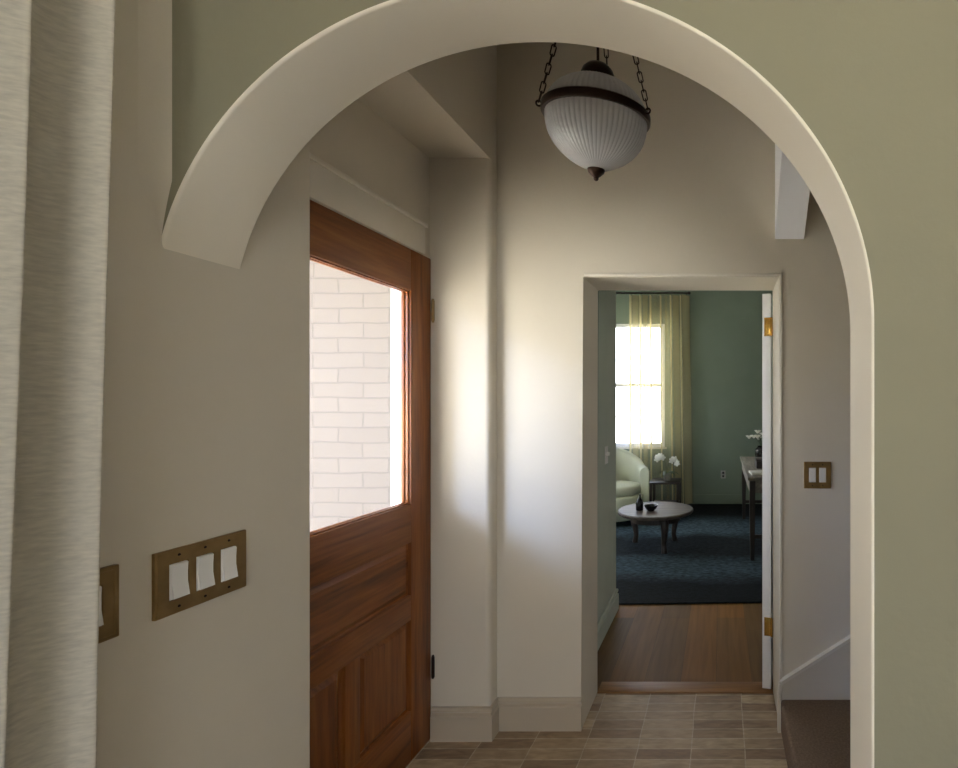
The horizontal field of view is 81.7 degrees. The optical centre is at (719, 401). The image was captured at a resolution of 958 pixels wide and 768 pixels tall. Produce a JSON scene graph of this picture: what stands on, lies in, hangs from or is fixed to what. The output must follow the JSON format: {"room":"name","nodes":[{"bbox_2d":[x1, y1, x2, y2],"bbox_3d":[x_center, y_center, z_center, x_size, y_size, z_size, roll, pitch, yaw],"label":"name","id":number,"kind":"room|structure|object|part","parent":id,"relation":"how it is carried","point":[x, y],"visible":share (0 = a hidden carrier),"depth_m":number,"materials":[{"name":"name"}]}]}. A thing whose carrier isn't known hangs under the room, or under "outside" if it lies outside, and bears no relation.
{"room":"entrance hallway","nodes":[
{"label":"entrance hallway","id":0,"kind":"room"},
{"bbox_2d":[97,0,496,767],"bbox_3d":[-1.210,-0.170,-0.392,0.400,3.300,5.217,0,0,0],"label":"wall","id":1,"kind":"structure","parent":0,"point":[206,418],"depth_m":1.00,"materials":[{"name":"grey paint"}]},
{"bbox_2d":[98,564,118,643],"bbox_3d":[-1.003,0.330,0.756,0.014,0.120,0.122,0,0,0],"label":"switch plate","id":2,"kind":"object","parent":1,"relation":"attached to","point":[109,575],"visible":0.3,"depth_m":0.80,"materials":[{"name":"gold metal"}]},
{"bbox_2d":[152,530,245,620],"bbox_3d":[-1.003,0.330,0.954,0.014,0.120,0.168,0,0,0],"label":"switch plate","id":3,"kind":"object","parent":1,"relation":"attached to","point":[184,577],"visible":1,"depth_m":0.94,"materials":[{"name":"gold metal"}]},
{"bbox_2d":[310,153,427,253],"bbox_3d":[-1.266,-0.693,1.651,0.039,0.134,0.882,0,0,0],"label":"trim","id":4,"kind":"structure","parent":1,"relation":"attached to","point":[331,188],"depth_m":1.72,"materials":[{"name":"white paint"}]},
{"bbox_2d":[310,200,434,767],"bbox_3d":[-1.254,0.423,1.701,0.109,2.098,0.934,0,0,0],"label":"door","id":5,"kind":"structure","parent":1,"relation":"in","point":[372,666],"depth_m":1.84,"materials":[{"name":"brown wood"}]},
{"bbox_3d":[-1.286,1.079,1.511,0.028,0.378,0.290,0,0,0],"label":"panel","id":6,"kind":"part","parent":5,"relation":"part of","materials":[{"name":"brown wood"}]},
{"bbox_3d":[-1.286,0.682,1.689,0.028,0.222,0.646,0,0,0],"label":"panel","id":7,"kind":"part","parent":5,"relation":"part of","materials":[{"name":"brown wood"}]},
{"bbox_3d":[-1.287,0.842,1.689,0.044,0.103,0.638,0,0,0],"label":"rail","id":8,"kind":"part","parent":5,"relation":"part of","materials":[{"name":"brown wood"}]},
{"bbox_3d":[-1.287,0.496,1.689,0.044,0.157,0.638,0,0,0],"label":"rail","id":9,"kind":"part","parent":5,"relation":"part of","materials":[{"name":"brown wood"}]},
{"bbox_3d":[-1.287,-0.541,1.689,0.044,0.170,0.638,0,0,0],"label":"rail","id":10,"kind":"part","parent":5,"relation":"part of","materials":[{"name":"brown wood"}]},
{"bbox_3d":[-1.287,1.369,1.689,0.044,0.207,0.638,0,0,0],"label":"rail","id":11,"kind":"part","parent":5,"relation":"part of","materials":[{"name":"brown wood"}]},
{"bbox_3d":[-1.286,1.079,1.867,0.028,0.378,0.290,0,0,0],"label":"panel","id":12,"kind":"part","parent":5,"relation":"part of","materials":[{"name":"brown wood"}]},
{"bbox_2d":[391,288,400,505],"bbox_3d":[-1.343,0.380,1.679,0.137,2.200,0.939,0,0,0],"label":"trim","id":13,"kind":"structure","parent":1,"relation":"attached to","point":[395,295],"depth_m":2.10,"materials":[{"name":"white paint"}]},
{"bbox_2d":[310,260,390,531],"bbox_3d":[-3.005,-0.090,2.430,3.190,3.460,0.140,0,0,0],"label":"wall","id":14,"kind":"structure","parent":0,"point":[350,315],"depth_m":2.36,"materials":[{"name":"white brick"}]},
{"bbox_2d":[429,158,496,706],"bbox_3d":[-1.210,0.205,2.183,0.401,2.550,0.068,0,0,0],"label":"wall","id":15,"kind":"structure","parent":0,"point":[462,191],"depth_m":2.15,"materials":[{"name":"grey paint"}]},
{"bbox_2d":[138,0,957,767],"bbox_3d":[0.993,-0.170,0.942,4.015,3.300,0.184,0,0,0],"label":"wall","id":16,"kind":"structure","parent":0,"point":[860,97],"depth_m":0.89,"materials":[{"name":"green paint"}]},
{"bbox_2d":[405,603,787,767],"bbox_3d":[-0.175,1.540,4.025,6.350,0.120,6.450,0,0,0],"label":"floor","id":17,"kind":"structure","parent":0,"point":[619,730],"depth_m":2.33,"materials":[{"name":"brown tile"}]},
{"bbox_2d":[597,682,772,692],"bbox_3d":[-0.177,1.482,2.537,0.894,0.016,0.097,0,0,0],"label":"threshold","id":18,"kind":"object","parent":17,"relation":"on","point":[605,687],"visible":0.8,"depth_m":2.53,"materials":[{"name":"brown wood"}]},
{"bbox_2d":[616,504,761,604],"bbox_3d":[-0.025,1.474,5.295,3.850,0.012,3.530,0,0,0],"label":"area rug","id":19,"kind":"object","parent":17,"relation":"on","point":[709,562],"visible":0.33,"depth_m":4.54,"materials":[{"name":"blue carpet"}]},
{"bbox_2d":[616,447,648,521],"bbox_3d":[-1.322,1.022,6.069,0.862,0.890,0.835,0,0,-32],"label":"armchair","id":20,"kind":"object","parent":19,"relation":"on","point":[632,476],"visible":0.35,"depth_m":6.03,"materials":[{"name":"beige fabric"}]},
{"bbox_2d":[616,480,640,496],"bbox_3d":[-1.294,1.062,6.025,0.644,0.130,0.644,0,0,-32],"label":"seat cushion","id":21,"kind":"object","parent":20,"relation":"on","point":[624,488],"depth_m":5.87,"materials":[{"name":"beige fabric"}]},
{"bbox_2d":[618,501,692,553],"bbox_3d":[-0.655,1.278,5.000,0.764,0.378,0.764,0,0,0],"label":"coffee table","id":22,"kind":"object","parent":19,"relation":"on","point":[666,513],"visible":0.97,"depth_m":4.83,"materials":[{"name":"grey wood"}]},
{"bbox_3d":[-0.887,1.286,5.134,0.110,0.362,0.082,0,0,32],"label":"leg","id":23,"kind":"part","parent":22,"relation":"part of","materials":[{"name":"brown wood"}]},
{"bbox_2d":[636,494,642,510],"bbox_3d":[-0.810,1.008,4.930,0.076,0.160,0.076,0,0,0],"label":"bottle vase","id":24,"kind":"object","parent":22,"relation":"on","point":[639,502],"visible":1,"depth_m":4.90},
{"bbox_2d":[644,504,657,511],"bbox_3d":[-0.690,1.060,4.900,0.136,0.058,0.136,0,0,0],"label":"bowl","id":25,"kind":"object","parent":22,"relation":"on","point":[650,507],"visible":1,"depth_m":4.86,"materials":[{"name":"black ceramic"}]},
{"bbox_3d":[-0.542,1.285,4.757,0.084,0.362,0.109,0,0,-32],"label":"leg","id":26,"kind":"part","parent":22,"relation":"part of","materials":[{"name":"brown wood"}]},
{"bbox_3d":[-0.483,1.285,5.205,0.085,0.362,0.110,0,0,31],"label":"leg","id":27,"kind":"part","parent":22,"relation":"part of","materials":[{"name":"brown wood"}]},
{"bbox_2d":[649,478,681,502],"bbox_3d":[-0.720,1.252,6.500,0.400,0.430,0.400,0,0,0],"label":"side table","id":28,"kind":"object","parent":19,"relation":"on","point":[654,481],"visible":0.6,"depth_m":6.39,"materials":[{"name":"brown wood"}]},
{"bbox_3d":[-0.895,1.264,6.325,0.032,0.405,0.032,0,0,0],"label":"leg","id":29,"kind":"part","parent":28,"relation":"part of","materials":[{"name":"brown wood"}]},
{"bbox_3d":[-0.895,1.264,6.675,0.032,0.405,0.032,0,0,0],"label":"leg","id":30,"kind":"part","parent":28,"relation":"part of","materials":[{"name":"brown wood"}]},
{"bbox_2d":[654,453,679,480],"bbox_3d":[-0.708,0.854,6.478,0.278,0.368,0.287,0,0,43],"label":"potted orchid","id":31,"kind":"object","parent":28,"relation":"on","point":[659,456],"visible":1,"depth_m":6.45,"materials":[{"name":"white plant"}]},
{"bbox_3d":[-0.700,0.988,6.470,0.104,0.100,0.104,0,0,0],"label":"pot","id":32,"kind":"part","parent":31,"relation":"part of","materials":[{"name":"grey ceramic"}]},
{"bbox_2d":[654,500,679,501],"bbox_3d":[-0.720,1.339,6.500,0.340,0.015,0.340,0,0,0],"label":"shelf","id":33,"kind":"object","parent":28,"relation":"attached to","point":[654,500],"depth_m":6.62,"materials":[{"name":"brown wood"}]},
{"bbox_3d":[-0.545,1.264,6.325,0.032,0.405,0.032,0,0,0],"label":"leg","id":34,"kind":"part","parent":28,"relation":"part of","materials":[{"name":"brown wood"}]},
{"bbox_3d":[-0.545,1.264,6.675,0.032,0.405,0.032,0,0,0],"label":"leg","id":35,"kind":"part","parent":28,"relation":"part of","materials":[{"name":"brown wood"}]},
{"bbox_2d":[740,457,761,560],"bbox_3d":[0.525,1.079,5.350,0.540,0.775,1.720,0,0,0],"label":"console table","id":36,"kind":"object","parent":19,"relation":"on","point":[754,482],"visible":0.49,"depth_m":4.54,"materials":[{"name":"brown wood"}]},
{"bbox_3d":[0.300,1.097,6.150,0.052,0.739,0.052,0,0,0],"label":"leg","id":37,"kind":"part","parent":36,"relation":"part of","materials":[{"name":"brown wood"}]},
{"bbox_3d":[0.300,1.097,4.550,0.052,0.739,0.052,0,0,0],"label":"leg","id":38,"kind":"part","parent":36,"relation":"part of","materials":[{"name":"brown wood"}]},
{"bbox_2d":[746,430,761,456],"bbox_3d":[0.515,0.507,5.708,0.330,0.369,0.374,0,0,-30],"label":"flower vase","id":39,"kind":"object","parent":36,"relation":"on","point":[758,451],"visible":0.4,"depth_m":5.67,"materials":[{"name":"black ceramic"}]},
{"bbox_2d":[749,470,761,474],"bbox_3d":[0.420,0.680,4.720,0.260,0.022,0.190,0,0,-7],"label":"book","id":40,"kind":"object","parent":36,"relation":"on","point":[752,472],"visible":0.49,"depth_m":4.65,"materials":[{"name":"white paper"}]},
{"bbox_2d":[754,457,761,468],"bbox_3d":[0.510,0.646,5.220,0.270,0.090,0.290,0,0,0],"label":"box","id":41,"kind":"object","parent":36,"relation":"on","point":[758,460],"visible":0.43,"depth_m":5.08,"materials":[{"name":"brown wood"}]},
{"bbox_2d":[781,700,849,767],"bbox_3d":[1.397,0.803,1.619,2.250,1.354,1.161,0,0,0],"label":"carpeted stairs","id":42,"kind":"structure","parent":17,"relation":"on","point":[815,733],"depth_m":1.98,"materials":[{"name":"brown carpet"}]},
{"bbox_2d":[598,291,615,620],"bbox_3d":[-1.971,-0.170,3.000,2.458,3.300,1.000,0,0,0],"label":"wall","id":43,"kind":"structure","parent":0,"point":[606,337],"depth_m":3.20,"materials":[{"name":"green paint"}]},
{"bbox_2d":[605,446,609,463],"bbox_3d":[-0.731,0.345,3.190,0.022,0.114,0.070,0,0,0],"label":"toggle switch","id":44,"kind":"object","parent":43,"relation":"attached to","point":[607,453],"visible":1,"depth_m":3.18,"materials":[{"name":"white plastic"}]},
{"bbox_3d":[-0.739,0.345,3.190,0.006,0.114,0.070,0,0,0],"label":"plate","id":45,"kind":"part","parent":44,"relation":"part of","materials":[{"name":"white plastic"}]},
{"bbox_2d":[597,588,618,651],"bbox_3d":[-1.963,1.407,3.051,2.474,0.145,0.930,0,0,0],"label":"baseboard","id":46,"kind":"structure","parent":43,"relation":"attached to","point":[612,607],"depth_m":3.16,"materials":[{"name":"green paint"}]},
{"bbox_2d":[497,42,849,726],"bbox_3d":[0.795,-0.170,2.358,4.410,3.300,0.283,0,0,0],"label":"wall","id":47,"kind":"structure","parent":0,"point":[698,196],"depth_m":2.22,"materials":[{"name":"grey paint"}]},
{"bbox_2d":[430,697,581,741],"bbox_3d":[-0.943,1.407,2.175,0.638,0.145,0.084,0,0,0],"label":"baseboard","id":48,"kind":"structure","parent":47,"relation":"attached to","point":[515,713],"depth_m":2.20,"materials":[{"name":"grey paint"}]},
{"bbox_2d":[584,273,781,693],"bbox_3d":[-0.166,0.369,2.224,0.896,1.902,0.026,0,0,0],"label":"trim","id":49,"kind":"structure","parent":47,"relation":"attached to","point":[585,274],"depth_m":2.21,"materials":[{"name":"white paint"}]},
{"bbox_2d":[762,294,772,688],"bbox_3d":[0.307,0.457,2.898,0.167,2.023,0.811,0,0,10],"label":"door","id":50,"kind":"structure","parent":47,"relation":"in","point":[767,319],"depth_m":2.51,"materials":[{"name":"white paint"}]},
{"bbox_2d":[775,144,809,238],"bbox_3d":[0.315,-1.276,1.846,0.131,1.087,0.750,0,0,0],"label":"beam","id":51,"kind":"structure","parent":47,"relation":"attached to","point":[792,193],"depth_m":2.11,"materials":[{"name":"white paint"}]},
{"bbox_2d":[777,635,849,732],"bbox_3d":[1.230,0.755,2.204,1.941,1.451,0.026,0,0,0],"label":"baseboard","id":52,"kind":"structure","parent":47,"relation":"attached to","point":[826,676],"depth_m":2.20,"materials":[{"name":"grey paint"}]},
{"bbox_2d":[804,462,830,487],"bbox_3d":[0.440,0.330,2.210,0.122,0.120,0.014,0,0,0],"label":"switch plate","id":53,"kind":"object","parent":47,"relation":"attached to","point":[816,474],"visible":1,"depth_m":2.21,"materials":[{"name":"gold metal"}]},
{"bbox_2d":[616,291,771,494],"bbox_3d":[-0.175,-0.170,7.175,6.350,3.300,0.150,0,0,0],"label":"wall","id":54,"kind":"structure","parent":0,"point":[725,327],"depth_m":7.10,"materials":[{"name":"green paint"}]},
{"bbox_2d":[616,324,666,448],"bbox_3d":[-1.650,-0.230,7.140,1.760,1.820,0.140,0,0,0],"label":"window","id":55,"kind":"structure","parent":54,"relation":"in","point":[618,445],"depth_m":7.15,"materials":[{"name":"white paint"}]},
{"bbox_3d":[-1.650,0.665,7.110,1.760,0.030,0.080,0,0,0],"label":"sill","id":56,"kind":"part","parent":55,"relation":"part of","materials":[{"name":"white paint"}]},
{"bbox_2d":[616,292,690,294],"bbox_3d":[-1.559,-1.550,7.024,2.282,0.044,0.152,0,0,0],"label":"curtain rod","id":57,"kind":"object","parent":54,"relation":"attached to","point":[686,293],"visible":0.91,"depth_m":6.96,"materials":[{"name":"metal"}]},
{"bbox_3d":[-1.575,-1.550,6.970,2.250,0.027,0.027,0,0,0],"label":"rod","id":58,"kind":"part","parent":57,"relation":"part of","materials":[{"name":"metal"}]},
{"bbox_2d":[629,294,690,503],"bbox_3d":[-0.828,-0.035,6.970,0.904,2.970,0.155,0,0,0],"label":"sheer curtain","id":59,"kind":"object","parent":57,"relation":"hanging from","point":[685,297],"visible":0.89,"depth_m":6.97,"materials":[{"name":"beige fabric"}]},
{"bbox_2d":[652,495,761,503],"bbox_3d":[-0.100,1.410,7.092,6.200,0.140,0.016,0,0,0],"label":"baseboard","id":60,"kind":"structure","parent":54,"relation":"attached to","point":[695,499],"depth_m":7.08,"materials":[{"name":"green paint"}]},
{"bbox_2d":[721,471,725,477],"bbox_3d":[0.045,1.050,7.096,0.070,0.114,0.008,0,0,0],"label":"wall outlet","id":61,"kind":"object","parent":54,"relation":"attached to","point":[723,473],"visible":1,"depth_m":7.09,"materials":[{"name":"grey plastic"}]},
{"bbox_3d":[0.795,-1.895,-0.325,4.410,0.150,5.650,0,0,0],"label":"ceiling","id":62,"kind":"structure","parent":0,"visible":0},
{"bbox_2d":[535,42,650,180],"bbox_3d":[-0.394,-1.270,1.570,0.340,1.101,0.339,0,0,-44],"label":"pendant lamp","id":63,"kind":"object","parent":62,"relation":"hanging from","point":[596,120],"visible":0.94,"depth_m":1.47,"materials":[{"name":"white glass"}]},
{"bbox_3d":[-0.478,-1.261,1.540,0.178,0.676,0.017,0,0,-20],"label":"chain","id":64,"kind":"part","parent":63,"relation":"part of","materials":[{"name":"brown metal"}]},
{"bbox_3d":[-0.394,-0.845,1.571,0.320,0.187,0.320,0,0,0],"label":"lamp shade","id":65,"kind":"part","parent":63,"relation":"part of","materials":[{"name":"white glass"}]},
{"bbox_3d":[-0.390,-1.431,1.559,0.008,0.719,0.032,0,0,-21],"label":"cord","id":66,"kind":"part","parent":63,"relation":"part of","materials":[{"name":"brown metal"}]},
{"bbox_3d":[-0.391,-1.273,1.658,0.017,0.654,0.176,0,0,2],"label":"chain","id":67,"kind":"part","parent":63,"relation":"part of","materials":[{"name":"brown metal"}]},
{"bbox_3d":[-0.306,-1.253,1.547,0.174,0.693,0.017,0,0,15],"label":"chain","id":68,"kind":"part","parent":63,"relation":"part of","materials":[{"name":"brown metal"}]},
{"bbox_3d":[-0.964,-1.280,0.505,0.091,0.023,0.570,0,0,0],"label":"rail","id":69,"kind":"object","parent":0,"visible":0},
{"bbox_2d":[0,0,115,767],"bbox_3d":[-0.949,0.100,0.571,0.111,2.740,0.350,0,0,0],"label":"linen curtain","id":70,"kind":"object","parent":69,"relation":"hanging from","point":[57,56],"visible":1,"depth_m":0.71,"materials":[{"name":"beige fabric"}]},
{"label":"outside","id":71,"kind":"structure","parent":0,"visible":0},
{"bbox_2d":[616,416,660,442],"bbox_3d":[-10.000,1.745,0.000,100.000,0.170,120.000,0,0,0],"label":"ground","id":72,"kind":"structure","parent":71,"point":[622,422],"depth_m":29.58,"materials":[{"name":"white"}]}
]}

